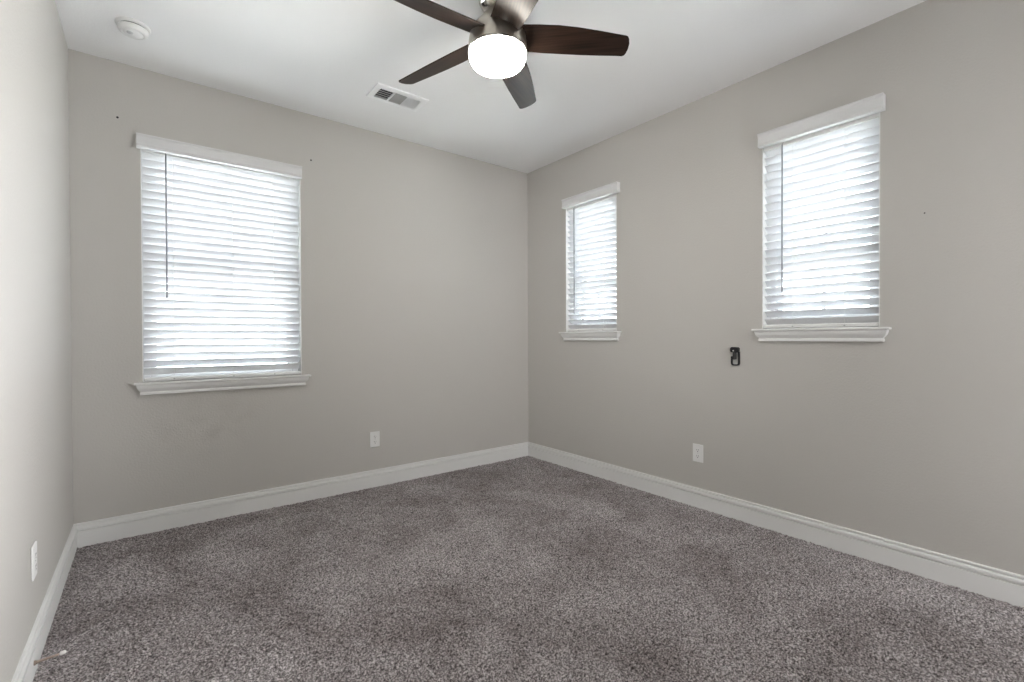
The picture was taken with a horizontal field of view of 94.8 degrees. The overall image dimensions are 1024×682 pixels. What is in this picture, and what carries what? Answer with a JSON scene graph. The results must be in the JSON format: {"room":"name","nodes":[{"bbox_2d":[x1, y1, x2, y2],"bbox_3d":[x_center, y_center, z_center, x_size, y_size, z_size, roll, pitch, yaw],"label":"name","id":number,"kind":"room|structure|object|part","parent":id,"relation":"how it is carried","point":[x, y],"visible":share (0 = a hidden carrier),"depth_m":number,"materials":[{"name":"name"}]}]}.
{"room":"empty bedroom","nodes":[
{"label":"empty bedroom","id":0,"kind":"room"},
{"bbox_2d":[0,0,73,681],"bbox_3d":[-1.192,-0.221,0.860,0.170,2.783,4.250,-1,1,-38],"label":"wall","id":1,"kind":"structure","parent":0,"point":[36,438],"depth_m":1.70,"materials":[{"name":"grey paint"}]},
{"bbox_2d":[31,541,36,581],"bbox_3d":[-1.707,0.786,1.684,0.008,0.120,0.076,-1,1,-38],"label":"wall outlet","id":2,"kind":"object","parent":1,"relation":"attached to","point":[34,547],"visible":1,"depth_m":1.67,"materials":[{"name":"white plastic"}]},
{"bbox_2d":[11,524,76,681],"bbox_3d":[-1.113,1.094,0.928,0.016,0.150,4.250,-1,1,-38],"label":"baseboard","id":3,"kind":"structure","parent":1,"relation":"attached to","point":[25,671],"depth_m":1.81,"materials":[{"name":"white paint"}]},
{"bbox_2d":[34,650,65,665],"bbox_3d":[-1.597,1.094,1.629,0.083,0.026,0.016,-1,1,-31],"label":"door stop","id":4,"kind":"object","parent":3,"relation":"attached to","point":[63,652],"visible":1,"depth_m":1.63,"materials":[{"name":"silver metal"}]},
{"bbox_3d":[-1.601,1.095,1.627,0.066,0.019,0.013,-1,1,-33],"label":"rod","id":5,"kind":"part","parent":4,"relation":"part of","materials":[{"name":"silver metal"}]},
{"bbox_2d":[68,49,527,523],"bbox_3d":[-1.188,-0.244,3.659,3.607,2.783,0.170,-1,1,-38],"label":"wall","id":6,"kind":"structure","parent":0,"point":[414,256],"depth_m":3.40,"materials":[{"name":"beige paint"}]},
{"bbox_2d":[134,149,310,394],"bbox_3d":[-1.868,-0.435,3.098,0.975,1.500,0.222,-1,1,-38],"label":"window","id":7,"kind":"structure","parent":6,"relation":"in","point":[230,383],"depth_m":3.02,"materials":[{"name":"white paint"}]},
{"bbox_2d":[136,132,301,380],"bbox_3d":[-1.845,-0.488,3.049,0.905,1.449,0.102,-1,1,-38],"label":"window blind","id":8,"kind":"object","parent":7,"relation":"attached to","point":[232,209],"visible":1,"depth_m":3.03,"materials":[{"name":"white plastic"}]},
{"bbox_3d":[-2.081,-0.452,2.898,0.008,1.351,0.037,-1,1,-38],"label":"ladder cord","id":9,"kind":"part","parent":8,"relation":"part of","materials":[{"name":"white fabric"}]},
{"bbox_3d":[-1.852,0.227,3.078,0.871,0.020,0.052,-1,1,-38],"label":"rail","id":10,"kind":"part","parent":8,"relation":"part of","materials":[{"name":"white plastic"}]},
{"bbox_3d":[-1.831,-0.455,3.091,0.008,1.351,0.037,-1,1,-38],"label":"ladder cord","id":11,"kind":"part","parent":8,"relation":"part of","materials":[{"name":"white fabric"}]},
{"bbox_3d":[-1.639,-0.457,3.240,0.008,1.351,0.037,-1,1,-38],"label":"ladder cord","id":12,"kind":"part","parent":8,"relation":"part of","materials":[{"name":"white fabric"}]},
{"bbox_3d":[-1.907,-0.133,3.144,0.801,0.671,0.022,-1,1,-38],"label":"sash","id":13,"kind":"part","parent":7,"relation":"part of","materials":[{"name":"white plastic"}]},
{"bbox_3d":[-1.865,0.278,3.104,0.975,0.074,0.222,-1,1,-38],"label":"sill","id":14,"kind":"part","parent":7,"relation":"part of","materials":[{"name":"white paint"}]},
{"bbox_2d":[75,442,527,547],"bbox_3d":[-1.126,1.073,3.597,3.267,0.150,0.016,-1,1,-38],"label":"baseboard","id":15,"kind":"structure","parent":6,"relation":"attached to","point":[89,533],"depth_m":3.20,"materials":[{"name":"white paint"}]},
{"bbox_2d":[370,431,379,447],"bbox_3d":[-1.061,0.761,3.649,0.076,0.120,0.008,-1,1,-38],"label":"wall outlet","id":16,"kind":"object","parent":6,"relation":"attached to","point":[374,436],"visible":1,"depth_m":3.65,"materials":[{"name":"white plastic"}]},
{"bbox_2d":[55,0,925,173],"bbox_3d":[0.537,-1.654,1.415,3.607,0.100,5.820,-1,1,-38],"label":"ceiling","id":17,"kind":"structure","parent":0,"point":[320,58],"depth_m":2.65,"materials":[{"name":"white paint"}]},
{"bbox_2d":[114,16,150,39],"bbox_3d":[-1.927,-1.579,2.396,0.146,0.048,0.146,-1,1,-38],"label":"smoke detector","id":18,"kind":"object","parent":17,"relation":"attached to","point":[132,28],"visible":1,"depth_m":2.37,"materials":[{"name":"white plastic"}]},
{"bbox_2d":[366,83,428,111],"bbox_3d":[-0.756,-1.608,3.123,0.356,0.010,0.202,-1,1,-38],"label":"ceiling vent","id":19,"kind":"object","parent":17,"relation":"in","point":[381,92],"visible":1,"depth_m":3.11,"materials":[{"name":"white metal"}]},
{"bbox_3d":[-0.756,-1.607,3.123,0.083,0.009,0.124,-1,1,-38],"label":"louvre panel","id":20,"kind":"part","parent":19,"relation":"part of","materials":[{"name":"grey plastic"}]},
{"bbox_3d":[-0.680,-1.605,3.182,0.091,0.001,0.124,-1,1,-38],"label":"louvre panel","id":21,"kind":"part","parent":19,"relation":"part of","materials":[{"name":"white metal"}]},
{"bbox_2d":[394,0,628,108],"bbox_3d":[-0.103,-1.441,2.166,1.143,0.334,1.189,-1,1,-38],"label":"ceiling fan","id":22,"kind":"object","parent":17,"relation":"hanging from","point":[499,43],"visible":1,"depth_m":2.16,"materials":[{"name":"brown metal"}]},
{"bbox_3d":[-0.361,-1.404,2.404,0.514,0.006,0.207,0,17,43],"label":"blade","id":23,"kind":"part","parent":22,"relation":"part of","materials":[{"name":"brown wood"}]},
{"bbox_3d":[-0.354,-1.401,1.983,0.514,0.006,0.207,-1,17,-29],"label":"blade","id":24,"kind":"part","parent":22,"relation":"part of","materials":[{"name":"brown wood"}]},
{"bbox_3d":[-0.067,-1.309,2.199,0.268,0.068,0.268,-1,1,-38],"label":"lamp shade","id":25,"kind":"part","parent":22,"relation":"part of","materials":[{"name":"white glass"}]},
{"bbox_3d":[0.048,-1.402,1.859,0.207,0.006,0.514,17,-3,-11],"label":"blade","id":26,"kind":"part","parent":22,"relation":"part of","materials":[{"name":"brown wood"}]},
{"bbox_3d":[0.038,-1.407,2.541,0.207,0.006,0.514,-18,-7,24],"label":"blade","id":27,"kind":"part","parent":22,"relation":"part of","materials":[{"name":"wood"}]},
{"bbox_3d":[0.291,-1.405,2.204,0.514,0.006,0.207,0,-16,7],"label":"blade","id":28,"kind":"part","parent":22,"relation":"part of","materials":[{"name":"brown wood"}]},
{"bbox_2d":[33,456,1023,681],"bbox_3d":[0.600,1.141,1.371,3.267,0.031,5.650,-1,1,-38],"label":"floor","id":29,"kind":"structure","parent":0,"point":[526,568],"depth_m":2.05,"materials":[{"name":"grey carpet"}]},
{"bbox_2d":[527,0,1023,575],"bbox_3d":[1.524,-0.249,2.965,0.170,2.783,4.250,-1,1,-38],"label":"wall","id":30,"kind":"structure","parent":0,"point":[914,437],"depth_m":2.55,"materials":[{"name":"grey paint"}]},
{"bbox_2d":[559,194,621,340],"bbox_3d":[0.702,-0.604,3.979,0.222,1.198,0.661,-1,1,-38],"label":"window","id":31,"kind":"structure","parent":30,"relation":"in","point":[579,335],"depth_m":4.08,"materials":[{"name":"white paint"}]},
{"bbox_3d":[0.751,-0.639,4.023,0.060,1.120,0.563,-1,1,-38],"label":"frame","id":32,"kind":"part","parent":31,"relation":"part of","materials":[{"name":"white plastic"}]},
{"bbox_3d":[0.747,-0.302,4.022,0.004,0.305,0.435,-1,1,-38],"label":"pane","id":33,"kind":"part","parent":31,"relation":"part of","materials":[{"name":"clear glass"}]},
{"bbox_3d":[0.764,-0.806,4.032,0.004,0.647,0.435,-1,1,-38],"label":"pane","id":34,"kind":"part","parent":31,"relation":"part of","materials":[{"name":"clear glass"}]},
{"bbox_2d":[561,181,619,331],"bbox_3d":[0.666,-0.662,3.939,0.102,1.160,0.616,-1,1,-38],"label":"window blind","id":35,"kind":"object","parent":31,"relation":"attached to","point":[594,209],"visible":0.96,"depth_m":3.95,"materials":[{"name":"white plastic"}]},
{"bbox_3d":[0.678,-0.092,3.969,0.052,0.020,0.557,-1,1,-38],"label":"rail","id":36,"kind":"part","parent":35,"relation":"part of","materials":[{"name":"white plastic"}]},
{"bbox_3d":[0.704,-0.042,3.984,0.222,0.074,0.661,-1,1,-38],"label":"sill","id":37,"kind":"part","parent":31,"relation":"part of","materials":[{"name":"white paint"}]},
{"bbox_3d":[0.747,-0.302,4.022,0.022,0.369,0.487,-1,1,-38],"label":"sash","id":38,"kind":"part","parent":31,"relation":"part of","materials":[{"name":"white plastic"}]},
{"bbox_2d":[693,443,702,462],"bbox_3d":[1.255,0.757,3.179,0.008,0.120,0.076,-1,1,-38],"label":"wall outlet","id":39,"kind":"object","parent":30,"relation":"attached to","point":[697,448],"visible":1,"depth_m":3.17,"materials":[{"name":"white plastic"}]},
{"bbox_2d":[730,347,739,365],"bbox_3d":[1.402,0.096,2.964,0.030,0.117,0.054,-1,1,-38],"label":"remote holder","id":40,"kind":"object","parent":30,"relation":"attached to","point":[735,358],"visible":1,"depth_m":2.96,"materials":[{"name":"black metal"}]},
{"bbox_3d":[1.412,0.097,2.972,0.003,0.112,0.050,-1,1,-38],"label":"plate","id":41,"kind":"part","parent":40,"relation":"part of","materials":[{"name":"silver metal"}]},
{"bbox_2d":[528,442,1023,607],"bbox_3d":[1.456,1.068,2.919,0.016,0.150,4.250,-1,1,-38],"label":"baseboard","id":42,"kind":"structure","parent":30,"relation":"attached to","point":[990,582],"depth_m":2.59,"materials":[{"name":"white paint"}]},
{"bbox_2d":[751,113,891,341],"bbox_3d":[1.736,-0.597,2.645,0.222,1.198,0.668,-1,1,-38],"label":"window","id":43,"kind":"structure","parent":30,"relation":"in","point":[822,334],"depth_m":2.64,"materials":[{"name":"white paint"}]},
{"bbox_2d":[757,92,885,327],"bbox_3d":[1.694,-0.655,2.611,0.102,1.160,0.609,-1,1,-38],"label":"window blind","id":44,"kind":"object","parent":43,"relation":"attached to","point":[833,141],"visible":0.94,"depth_m":2.60,"materials":[{"name":"white plastic"}]},
{"bbox_3d":[1.637,-0.617,2.726,0.046,1.050,0.008,-1,1,-38],"label":"ladder cord","id":45,"kind":"part","parent":44,"relation":"part of","materials":[{"name":"white fabric"}]},
{"bbox_3d":[1.712,-0.086,2.635,0.052,0.020,0.564,-1,1,-38],"label":"rail","id":46,"kind":"part","parent":44,"relation":"part of","materials":[{"name":"white plastic"}]},
{"bbox_3d":[1.794,-0.616,2.524,0.046,1.050,0.008,-1,1,-38],"label":"ladder cord","id":47,"kind":"part","parent":44,"relation":"part of","materials":[{"name":"white fabric"}]},
{"bbox_3d":[1.738,-0.035,2.650,0.222,0.074,0.668,-1,1,-38],"label":"sill","id":48,"kind":"part","parent":43,"relation":"part of","materials":[{"name":"white paint"}]},
{"bbox_3d":[1.785,-0.632,2.689,0.060,1.120,0.570,-1,1,-38],"label":"frame","id":49,"kind":"part","parent":43,"relation":"part of","materials":[{"name":"white plastic"}]},
{"bbox_3d":[1.781,-0.295,2.688,0.022,0.369,0.494,-1,1,-38],"label":"sash","id":50,"kind":"part","parent":43,"relation":"part of","materials":[{"name":"white plastic"}]},
{"bbox_3d":[1.798,-0.799,2.698,0.022,0.711,0.494,-1,1,-38],"label":"sash","id":51,"kind":"part","parent":43,"relation":"part of","materials":[{"name":"white plastic"}]},
{"label":"outside","id":52,"kind":"structure","parent":0,"visible":0},
{"bbox_2d":[157,363,281,367],"bbox_3d":[0.163,1.639,4.608,80.000,0.150,80.000,-1,1,-38],"label":"ground","id":53,"kind":"structure","parent":52,"point":[256,363],"depth_m":28.69,"materials":[{"name":"grey"}]}
]}

